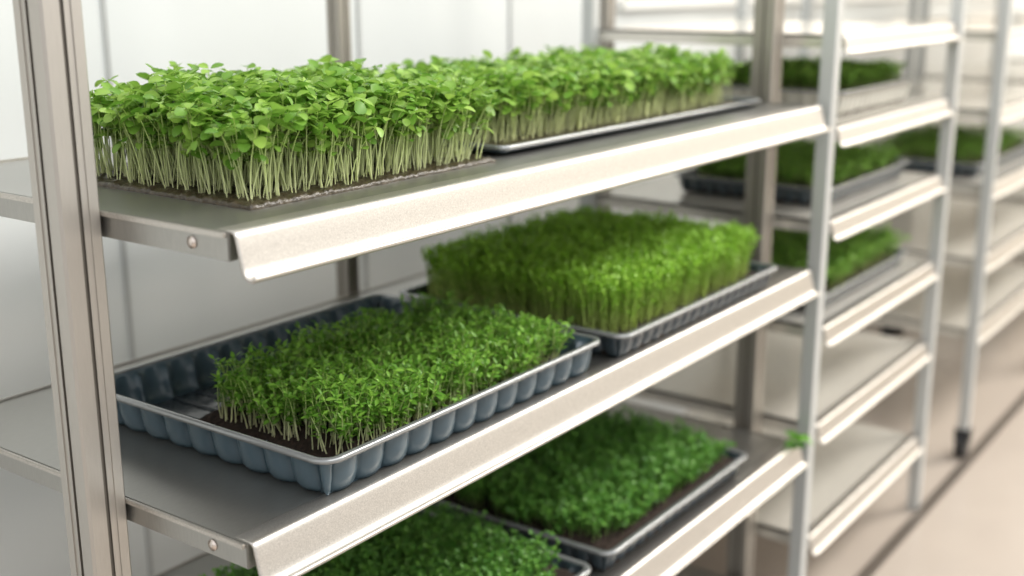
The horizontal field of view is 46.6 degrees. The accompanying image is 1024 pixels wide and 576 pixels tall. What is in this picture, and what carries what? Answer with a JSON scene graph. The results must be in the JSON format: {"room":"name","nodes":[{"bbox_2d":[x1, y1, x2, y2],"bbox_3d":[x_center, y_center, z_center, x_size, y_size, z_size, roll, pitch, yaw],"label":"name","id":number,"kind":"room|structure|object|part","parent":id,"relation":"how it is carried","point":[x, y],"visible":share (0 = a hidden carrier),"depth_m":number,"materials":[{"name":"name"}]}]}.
{"room":"indoor vertical farm","nodes":[
{"label":"indoor vertical farm","id":0,"kind":"room"},
{"bbox_2d":[0,0,1023,575],"bbox_3d":[0.551,-1.049,4.096,0.100,3.200,12.500,10,18,35],"label":"wall","id":1,"kind":"structure","parent":0,"point":[178,298],"depth_m":2.54,"materials":[{"name":"white paint"}]},
{"bbox_2d":[100,0,153,575],"bbox_3d":[-0.772,-0.569,2.238,0.004,3.200,0.010,10,18,35],"label":"panel seam","id":2,"kind":"object","parent":1,"relation":"attached to","point":[102,2],"visible":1,"depth_m":2.38,"materials":[{"name":"grey"}]},
{"bbox_3d":[-1.411,-1.110,1.276,0.100,1.670,5.800,10,18,35],"label":"panel","id":3,"kind":"part","parent":1,"relation":"part of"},
{"bbox_2d":[356,0,368,289],"bbox_3d":[-0.362,-0.711,2.788,0.004,3.200,0.010,10,18,35],"label":"panel seam","id":4,"kind":"object","parent":1,"relation":"attached to","point":[358,11],"visible":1,"depth_m":2.82,"materials":[{"name":"grey"}]},
{"bbox_2d":[509,0,511,226],"bbox_3d":[-0.004,-0.834,3.266,0.004,3.200,0.010,10,18,35],"label":"panel seam","id":5,"kind":"object","parent":1,"relation":"attached to","point":[510,1],"visible":0.02,"depth_m":3.30,"materials":[{"name":"grey"}]},
{"bbox_2d":[616,0,871,9],"bbox_3d":[2.253,-1.574,6.386,0.150,0.030,6.700,10,18,35],"label":"sill","id":6,"kind":"structure","parent":1,"relation":"attached to","point":[621,4],"depth_m":3.98,"materials":[{"name":"white"}]},
{"bbox_2d":[684,260,1023,575],"bbox_3d":[2.974,0.963,2.808,6.080,0.050,12.500,10,18,35],"label":"floor","id":7,"kind":"structure","parent":0,"point":[977,528],"depth_m":3.83,"materials":[{"name":"concrete"}]},
{"bbox_2d":[0,0,843,575],"bbox_3d":[-0.033,-0.125,2.321,0.784,2.300,2.062,10,18,35],"label":"shelving rack","id":8,"kind":"object","parent":7,"relation":"on","point":[66,436],"visible":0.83,"depth_m":1.64,"materials":[{"name":"metal"}]},
{"bbox_3d":[-0.532,0.095,1.472,0.056,2.300,0.056,10,18,35],"label":"post","id":9,"kind":"part","parent":8,"relation":"part of","materials":[{"name":"metal"}]},
{"bbox_2d":[89,55,500,210],"bbox_3d":[-0.333,-0.253,1.729,0.477,0.164,0.570,10,18,35],"label":"microgreens","id":10,"kind":"object","parent":8,"relation":"on","point":[254,139],"visible":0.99,"depth_m":1.57,"materials":[{"name":"green plant"}]},
{"bbox_3d":[-0.352,-0.174,2.511,0.036,2.300,0.036,10,18,35],"label":"post","id":11,"kind":"part","parent":8,"relation":"part of","materials":[{"name":"metal"}]},
{"bbox_2d":[114,288,599,494],"bbox_3d":[-0.245,0.112,1.890,0.524,0.125,0.667,10,18,35],"label":"tray","id":12,"kind":"object","parent":8,"relation":"on","point":[324,400],"visible":0.99,"depth_m":1.76,"materials":[{"name":"blue plastic"}]},
{"bbox_2d":[198,502,590,575],"bbox_3d":[-0.219,0.512,2.032,0.492,0.119,0.587,10,18,35],"label":"tray","id":13,"kind":"object","parent":8,"relation":"on","point":[427,542],"visible":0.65,"depth_m":2.10,"materials":[{"name":"plant"}]},
{"bbox_2d":[374,42,760,153],"bbox_3d":[0.094,-0.403,2.344,0.441,0.144,0.999,10,18,35],"label":"tray","id":14,"kind":"object","parent":8,"relation":"on","point":[558,96],"visible":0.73,"depth_m":2.19,"materials":[{"name":"plant"}]},
{"bbox_2d":[399,203,776,357],"bbox_3d":[0.173,-0.050,2.443,0.527,0.161,0.665,10,18,35],"label":"tray","id":15,"kind":"object","parent":8,"relation":"on","point":[628,282],"visible":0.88,"depth_m":2.29,"materials":[{"name":"plant"}]},
{"bbox_3d":[0.257,-0.385,3.328,0.036,2.300,0.036,10,18,35],"label":"post","id":16,"kind":"part","parent":8,"relation":"part of","materials":[{"name":"metal"}]},
{"bbox_2d":[428,404,812,570],"bbox_3d":[0.244,0.364,2.619,0.559,0.129,0.872,10,18,35],"label":"tray","id":17,"kind":"object","parent":8,"relation":"on","point":[605,486],"visible":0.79,"depth_m":2.40,"materials":[{"name":"plant"}]},
{"bbox_3d":[0.587,-0.252,2.810,0.054,2.300,0.054,10,18,35],"label":"post","id":18,"kind":"part","parent":8,"relation":"part of","materials":[{"name":"metal"}]},
{"bbox_3d":[0.708,-0.227,2.716,0.034,2.300,0.034,10,18,35],"label":"post","id":19,"kind":"part","parent":8,"relation":"part of","materials":[{"name":"white metal"}]},
{"bbox_2d":[579,0,966,555],"bbox_3d":[0.735,-0.376,3.292,0.702,2.300,0.934,10,18,35],"label":"shelving rack","id":20,"kind":"object","parent":7,"relation":"on","point":[853,462],"visible":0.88,"depth_m":3.22,"materials":[{"name":"metal"}]},
{"bbox_3d":[0.201,-0.334,3.128,0.034,2.300,0.034,10,18,35],"label":"post","id":21,"kind":"part","parent":20,"relation":"part of","materials":[{"name":"white metal"}]},
{"bbox_3d":[0.483,-0.189,2.987,0.660,0.030,0.010,10,18,35],"label":"shelf","id":22,"kind":"part","parent":20,"relation":"part of","materials":[{"name":"metal"}]},
{"bbox_3d":[0.483,-0.605,2.879,0.660,0.030,0.010,10,18,35],"label":"shelf","id":23,"kind":"part","parent":20,"relation":"part of","materials":[{"name":"metal"}]},
{"bbox_3d":[0.483,0.305,3.115,0.660,0.030,0.010,10,18,35],"label":"shelf","id":24,"kind":"part","parent":20,"relation":"part of","materials":[{"name":"metal"}]},
{"bbox_3d":[0.728,-0.516,3.834,0.034,2.300,0.034,10,18,35],"label":"post","id":25,"kind":"part","parent":20,"relation":"part of","materials":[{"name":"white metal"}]},
{"bbox_3d":[0.483,0.595,3.190,0.660,0.030,0.010,10,18,35],"label":"shelf","id":26,"kind":"part","parent":20,"relation":"part of","materials":[{"name":"metal"}]},
{"bbox_2d":[674,139,908,204],"bbox_3d":[0.784,-0.342,3.288,0.456,0.113,0.627,10,18,35],"label":"tray","id":27,"kind":"object","parent":20,"relation":"on","point":[856,168],"visible":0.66,"depth_m":3.14,"materials":[{"name":"plastic"}]},
{"bbox_3d":[0.483,0.063,3.052,0.660,0.030,0.010,10,18,35],"label":"shelf","id":28,"kind":"part","parent":20,"relation":"part of","materials":[{"name":"metal"}]},
{"bbox_2d":[702,54,915,115],"bbox_3d":[0.800,-0.568,3.258,0.456,0.126,0.568,10,18,35],"label":"tray","id":29,"kind":"object","parent":20,"relation":"on","point":[862,85],"visible":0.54,"depth_m":3.10,"materials":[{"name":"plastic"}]},
{"bbox_2d":[725,221,909,310],"bbox_3d":[0.778,-0.099,3.319,0.505,0.148,0.693,10,18,35],"label":"tray","id":30,"kind":"object","parent":20,"relation":"on","point":[854,261],"visible":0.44,"depth_m":3.21,"materials":[{"name":"plant"}]},
{"bbox_3d":[0.483,-0.402,2.932,0.660,0.030,0.010,10,18,35],"label":"shelf","id":31,"kind":"part","parent":20,"relation":"part of","materials":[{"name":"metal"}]},
{"bbox_3d":[1.263,-0.420,3.460,0.034,2.300,0.034,10,18,35],"label":"post","id":32,"kind":"part","parent":20,"relation":"part of","materials":[{"name":"white metal"}]},
{"bbox_2d":[795,0,1023,457],"bbox_3d":[1.640,-0.692,4.510,0.709,2.299,1.250,10,18,35],"label":"shelving rack","id":33,"kind":"object","parent":7,"relation":"on","point":[979,292],"visible":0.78,"depth_m":4.22,"materials":[{"name":"metal"}]},
{"bbox_3d":[1.032,-0.670,4.230,0.034,2.200,0.034,10,18,35],"label":"post","id":34,"kind":"part","parent":33,"relation":"part of","materials":[{"name":"white metal"}]},
{"bbox_3d":[1.712,-0.906,5.140,0.034,2.200,0.034,10,18,35],"label":"post","id":35,"kind":"part","parent":33,"relation":"part of","materials":[{"name":"white metal"}]},
{"bbox_3d":[1.314,0.114,4.254,0.660,0.030,0.010,10,18,35],"label":"shelf","id":36,"kind":"part","parent":33,"relation":"part of","materials":[{"name":"metal"}]},
{"bbox_3d":[1.314,-0.129,4.191,0.660,0.030,0.010,10,18,35],"label":"shelf","id":37,"kind":"part","parent":33,"relation":"part of","materials":[{"name":"metal"}]},
{"bbox_2d":[867,121,1023,176],"bbox_3d":[1.658,-0.543,4.487,0.442,0.122,0.807,10,18,35],"label":"tray","id":38,"kind":"object","parent":33,"relation":"on","point":[921,153],"visible":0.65,"depth_m":4.31,"materials":[{"name":"plant"}]},
{"bbox_3d":[1.314,-0.371,4.129,0.660,0.030,0.010,10,18,35],"label":"shelf","id":39,"kind":"part","parent":33,"relation":"part of","materials":[{"name":"metal"}]},
{"bbox_3d":[1.314,-0.613,4.066,0.660,0.030,0.010,10,18,35],"label":"shelf","id":40,"kind":"part","parent":33,"relation":"part of","materials":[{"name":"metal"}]},
{"bbox_3d":[1.314,-0.855,4.004,0.660,0.030,0.010,10,18,35],"label":"shelf","id":41,"kind":"part","parent":33,"relation":"part of","materials":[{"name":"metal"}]},
{"bbox_3d":[1.567,-0.574,3.856,0.034,2.200,0.034,10,18,35],"label":"post","id":42,"kind":"part","parent":33,"relation":"part of","materials":[{"name":"white metal"}]},
{"bbox_2d":[856,393,1023,575],"bbox_3d":[2.557,0.255,5.421,0.032,0.012,7.400,10,18,35],"label":"trim","id":43,"kind":"structure","parent":7,"relation":"on","point":[916,518],"depth_m":3.82,"materials":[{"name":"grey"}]},
{"bbox_2d":[893,0,1023,335],"bbox_3d":[2.437,-0.968,5.577,0.709,2.299,1.330,10,18,35],"label":"shelving rack","id":44,"kind":"object","parent":7,"relation":"on","point":[983,72],"visible":0.18,"depth_m":5.28,"materials":[{"name":"metal"}]},
{"bbox_3d":[1.805,-0.938,5.266,0.034,2.200,0.034,10,18,35],"label":"post","id":45,"kind":"part","parent":44,"relation":"part of","materials":[{"name":"white metal"}]},
{"bbox_3d":[2.087,-0.880,5.102,0.660,0.030,0.010,10,18,35],"label":"shelf","id":46,"kind":"part","parent":44,"relation":"part of","materials":[{"name":"metal"}]},
{"bbox_3d":[2.087,-1.123,5.039,0.660,0.030,0.010,10,18,35],"label":"shelf","id":47,"kind":"part","parent":44,"relation":"part of","materials":[{"name":"metal"}]},
{"bbox_3d":[2.087,-0.396,5.227,0.660,0.030,0.010,10,18,35],"label":"shelf","id":48,"kind":"part","parent":44,"relation":"part of","materials":[{"name":"metal"}]},
{"bbox_3d":[2.532,-1.190,6.239,0.034,2.200,0.034,10,18,35],"label":"post","id":49,"kind":"part","parent":44,"relation":"part of","materials":[{"name":"white metal"}]},
{"bbox_3d":[2.087,-0.154,5.290,0.660,0.030,0.010,10,18,35],"label":"shelf","id":50,"kind":"part","parent":44,"relation":"part of","materials":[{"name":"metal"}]},
{"bbox_2d":[993,10,1023,205],"bbox_3d":[3.256,-1.252,6.676,0.709,2.299,1.330,10,18,35],"label":"shelving rack","id":51,"kind":"object","parent":7,"relation":"on","point":[1019,58],"visible":0.02,"depth_m":6.44,"materials":[{"name":"metal"}]},
{"bbox_3d":[2.907,-0.439,6.388,0.660,0.030,0.010,10,18,35],"label":"shelf","id":52,"kind":"part","parent":51,"relation":"part of","materials":[{"name":"metal"}]}
]}

